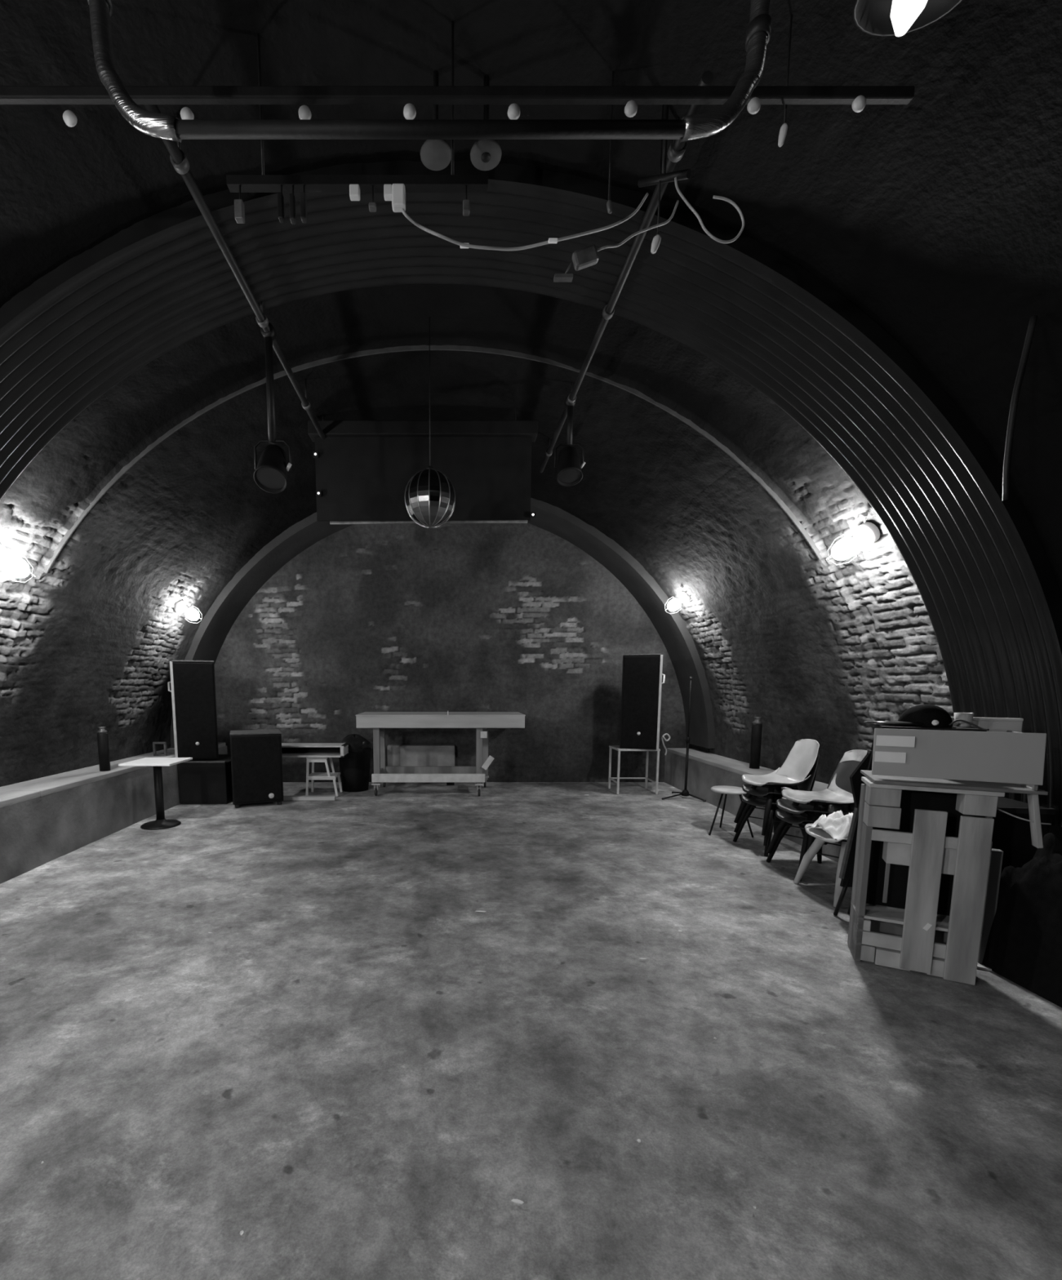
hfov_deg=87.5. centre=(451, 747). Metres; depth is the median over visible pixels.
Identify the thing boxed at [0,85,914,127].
string lights
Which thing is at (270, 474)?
stage light
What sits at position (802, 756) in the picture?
shell chair
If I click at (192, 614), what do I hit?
lamp
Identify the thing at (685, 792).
microphone stand
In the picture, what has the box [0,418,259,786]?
wall
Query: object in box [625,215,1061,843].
wall
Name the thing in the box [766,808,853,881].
shell chair
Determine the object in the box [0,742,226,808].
trim
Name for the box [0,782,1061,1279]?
floor
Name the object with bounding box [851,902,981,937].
shelf
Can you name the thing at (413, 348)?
curved pipe
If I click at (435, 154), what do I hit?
rosette
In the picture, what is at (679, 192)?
cable loop
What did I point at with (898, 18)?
floodlight
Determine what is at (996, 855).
post
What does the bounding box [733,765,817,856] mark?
shell chair
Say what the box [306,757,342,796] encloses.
step stool
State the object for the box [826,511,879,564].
lamp
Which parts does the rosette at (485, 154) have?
stem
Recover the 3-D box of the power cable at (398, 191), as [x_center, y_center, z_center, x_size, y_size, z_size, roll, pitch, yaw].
[0.339,-2.385,2.430,1.212,0.384,0.106,-1,7,-12]
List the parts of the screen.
black panel, rail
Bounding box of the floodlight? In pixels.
[853,0,961,36]
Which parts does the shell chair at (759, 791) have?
leg, leg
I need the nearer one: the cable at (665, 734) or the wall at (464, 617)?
the cable at (665, 734)
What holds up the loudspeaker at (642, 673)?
on the stool at (617, 748)
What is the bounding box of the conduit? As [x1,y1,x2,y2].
[1002,315,1037,500]
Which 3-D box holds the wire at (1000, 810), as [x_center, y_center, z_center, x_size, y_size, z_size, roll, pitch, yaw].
[2.837,0.344,2.723,0.201,0.058,0.042,6,9,43]
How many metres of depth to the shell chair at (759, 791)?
5.08 m
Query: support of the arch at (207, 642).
attached to the wall at (464, 617)
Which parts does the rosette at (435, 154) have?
stem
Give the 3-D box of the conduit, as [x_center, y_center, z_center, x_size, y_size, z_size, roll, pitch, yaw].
[2.591,-1.544,2.518,0.064,0.775,0.065,0,7,0]
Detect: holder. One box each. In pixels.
[606,71,613,213]
[650,104,663,253]
[777,14,792,146]
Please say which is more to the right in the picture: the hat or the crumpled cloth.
the hat
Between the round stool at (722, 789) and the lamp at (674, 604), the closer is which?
the round stool at (722, 789)
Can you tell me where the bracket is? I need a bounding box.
[152,742,167,755]
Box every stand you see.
[661,676,706,801]
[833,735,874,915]
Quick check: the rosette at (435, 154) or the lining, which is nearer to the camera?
the rosette at (435, 154)
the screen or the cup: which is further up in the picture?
the screen
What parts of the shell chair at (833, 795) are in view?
leg, leg, leg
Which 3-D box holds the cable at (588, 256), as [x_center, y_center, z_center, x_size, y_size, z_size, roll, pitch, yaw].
[0.754,-2.269,2.417,0.616,0.438,0.096,-2,7,-14]
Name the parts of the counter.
post, post, cross rail, rail, cross rail, rail, panel, panel, panel, prop leg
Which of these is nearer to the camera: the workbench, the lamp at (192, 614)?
the lamp at (192, 614)
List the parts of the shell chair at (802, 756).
leg, leg, leg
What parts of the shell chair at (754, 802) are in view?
leg, leg, leg, leg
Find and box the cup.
[953,712,973,726]
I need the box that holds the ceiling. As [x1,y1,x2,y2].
[0,0,1061,550]
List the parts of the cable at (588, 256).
cord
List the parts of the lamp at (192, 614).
mounting plate, glass globe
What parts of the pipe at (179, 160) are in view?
hanger rod, hanger rod, hanger rod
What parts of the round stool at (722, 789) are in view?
leg, leg, seat, leg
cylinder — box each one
[97,726,111,771]
[749,716,762,768]
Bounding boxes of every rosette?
[420,70,451,170]
[470,75,502,170]
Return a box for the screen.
[307,407,537,524]
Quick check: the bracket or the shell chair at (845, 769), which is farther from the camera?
the bracket
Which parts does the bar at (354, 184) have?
fitting stem, fitting stem, fitting stem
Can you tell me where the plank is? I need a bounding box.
[283,795,336,800]
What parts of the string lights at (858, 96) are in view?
round plate, round plate, round plate, round plate, round plate, round plate, round plate, round plate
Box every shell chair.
[733,738,819,835]
[733,753,818,846]
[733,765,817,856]
[766,760,860,866]
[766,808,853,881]
[774,749,866,851]
[793,823,898,908]
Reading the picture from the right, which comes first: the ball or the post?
the post
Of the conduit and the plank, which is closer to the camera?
the conduit
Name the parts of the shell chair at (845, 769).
leg, leg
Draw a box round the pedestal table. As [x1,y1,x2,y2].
[118,757,192,830]
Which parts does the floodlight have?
bulb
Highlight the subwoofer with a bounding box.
[229,728,284,808]
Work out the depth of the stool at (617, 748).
7.79 m
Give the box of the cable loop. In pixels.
[674,177,744,243]
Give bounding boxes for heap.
[982,832,1061,1008]
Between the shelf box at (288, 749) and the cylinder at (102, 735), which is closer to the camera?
the cylinder at (102, 735)
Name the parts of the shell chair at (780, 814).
leg, leg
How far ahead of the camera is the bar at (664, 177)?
2.45 m
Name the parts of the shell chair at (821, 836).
leg, leg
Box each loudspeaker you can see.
[167,660,218,759]
[619,653,665,750]
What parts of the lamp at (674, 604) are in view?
glass globe, mounting plate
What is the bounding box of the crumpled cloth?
[806,810,853,840]
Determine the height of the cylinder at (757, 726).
0.620 m
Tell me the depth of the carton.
8.48 m
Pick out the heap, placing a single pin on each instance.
(1024, 947)
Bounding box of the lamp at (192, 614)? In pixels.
[173,594,202,623]
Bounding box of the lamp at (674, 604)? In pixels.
[664,585,691,613]
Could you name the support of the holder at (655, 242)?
hanging from the ceiling
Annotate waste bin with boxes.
[338,733,372,791]
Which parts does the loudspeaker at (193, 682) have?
handle, edge trim, trim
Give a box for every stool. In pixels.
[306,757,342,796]
[608,745,660,794]
[708,785,753,837]
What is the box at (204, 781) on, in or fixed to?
on the floor
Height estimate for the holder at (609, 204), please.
0.600 m
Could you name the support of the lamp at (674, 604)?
attached to the wall at (811, 647)
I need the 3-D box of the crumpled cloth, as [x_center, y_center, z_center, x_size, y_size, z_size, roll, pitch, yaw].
[2.932,0.553,4.002,0.467,0.194,0.348,0,7,0]
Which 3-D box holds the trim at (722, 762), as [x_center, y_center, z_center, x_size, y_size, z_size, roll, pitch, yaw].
[3.685,0.724,2.824,0.530,0.060,11.844,0,7,0]
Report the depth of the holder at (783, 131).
2.08 m
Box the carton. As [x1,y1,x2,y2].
[446,782,454,785]
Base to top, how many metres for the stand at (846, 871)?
1.249 m
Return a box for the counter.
[847,716,1048,985]
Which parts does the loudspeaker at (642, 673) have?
trim, edge trim, handle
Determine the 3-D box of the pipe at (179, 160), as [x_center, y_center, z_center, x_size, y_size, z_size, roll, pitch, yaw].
[-1.240,-2.978,4.235,0.072,0.272,4.100,0,7,0]
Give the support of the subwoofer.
on the floor
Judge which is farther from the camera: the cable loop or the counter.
the counter
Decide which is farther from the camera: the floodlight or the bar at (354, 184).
the bar at (354, 184)
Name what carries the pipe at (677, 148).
hanging from the ceiling
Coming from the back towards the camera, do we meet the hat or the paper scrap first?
the hat
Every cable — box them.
[391,183,648,250]
[553,200,679,282]
[661,733,670,755]
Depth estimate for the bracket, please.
7.04 m
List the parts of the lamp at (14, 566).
mounting plate, glass globe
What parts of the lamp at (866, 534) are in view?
glass globe, mounting plate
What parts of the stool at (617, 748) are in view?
leg, leg, seat, leg, leg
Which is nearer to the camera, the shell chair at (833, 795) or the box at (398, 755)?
the shell chair at (833, 795)
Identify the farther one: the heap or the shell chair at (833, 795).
the shell chair at (833, 795)
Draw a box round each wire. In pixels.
[948,719,989,730]
[996,808,1051,824]
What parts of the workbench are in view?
leg, leg, rail, rail, leg, leg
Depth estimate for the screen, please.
5.34 m
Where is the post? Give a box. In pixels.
[977,848,1003,971]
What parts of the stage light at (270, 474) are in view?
tilt knob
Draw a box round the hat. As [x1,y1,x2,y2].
[863,704,986,731]
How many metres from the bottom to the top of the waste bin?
0.828 m
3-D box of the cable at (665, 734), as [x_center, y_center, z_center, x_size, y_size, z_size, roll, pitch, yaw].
[3.039,-0.040,7.767,0.124,0.314,0.063,0,7,0]
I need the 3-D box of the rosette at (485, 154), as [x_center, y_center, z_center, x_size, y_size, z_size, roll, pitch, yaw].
[0.159,-2.874,2.485,0.144,0.367,0.144,0,7,0]
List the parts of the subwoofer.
panel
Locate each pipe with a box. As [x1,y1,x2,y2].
[44,345,822,573]
[87,0,771,142]
[141,84,325,439]
[538,71,713,472]
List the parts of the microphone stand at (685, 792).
leg, leg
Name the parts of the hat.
peaked cap, crown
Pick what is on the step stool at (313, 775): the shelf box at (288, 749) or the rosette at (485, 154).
the shelf box at (288, 749)
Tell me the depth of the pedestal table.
6.01 m
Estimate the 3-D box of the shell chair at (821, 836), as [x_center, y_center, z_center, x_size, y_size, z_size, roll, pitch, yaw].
[2.968,0.679,4.034,0.559,0.852,0.504,0,7,1]
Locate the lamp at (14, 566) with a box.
[0,534,35,582]
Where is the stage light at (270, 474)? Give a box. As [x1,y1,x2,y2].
[253,322,292,493]
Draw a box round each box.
[177,754,232,804]
[281,742,348,757]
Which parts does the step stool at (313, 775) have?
leg, leg, leg, leg, leg, leg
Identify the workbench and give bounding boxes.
[355,711,525,795]
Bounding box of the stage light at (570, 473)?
[554,395,585,486]
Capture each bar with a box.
[226,21,488,224]
[637,104,691,187]
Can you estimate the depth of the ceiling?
2.59 m
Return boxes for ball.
[404,316,455,528]
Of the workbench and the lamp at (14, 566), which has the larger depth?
the workbench
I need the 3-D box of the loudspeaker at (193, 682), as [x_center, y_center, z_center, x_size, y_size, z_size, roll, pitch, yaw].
[-3.458,-0.500,7.354,0.560,1.294,0.525,-3,7,-25]
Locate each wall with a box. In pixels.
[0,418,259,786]
[200,479,717,782]
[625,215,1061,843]
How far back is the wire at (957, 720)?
2.80 m
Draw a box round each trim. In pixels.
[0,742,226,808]
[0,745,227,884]
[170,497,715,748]
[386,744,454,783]
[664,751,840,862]
[666,747,828,791]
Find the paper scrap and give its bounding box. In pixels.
[511,1199,524,1204]
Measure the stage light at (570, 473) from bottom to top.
0.724 m
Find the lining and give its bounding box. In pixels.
[0,160,1061,826]

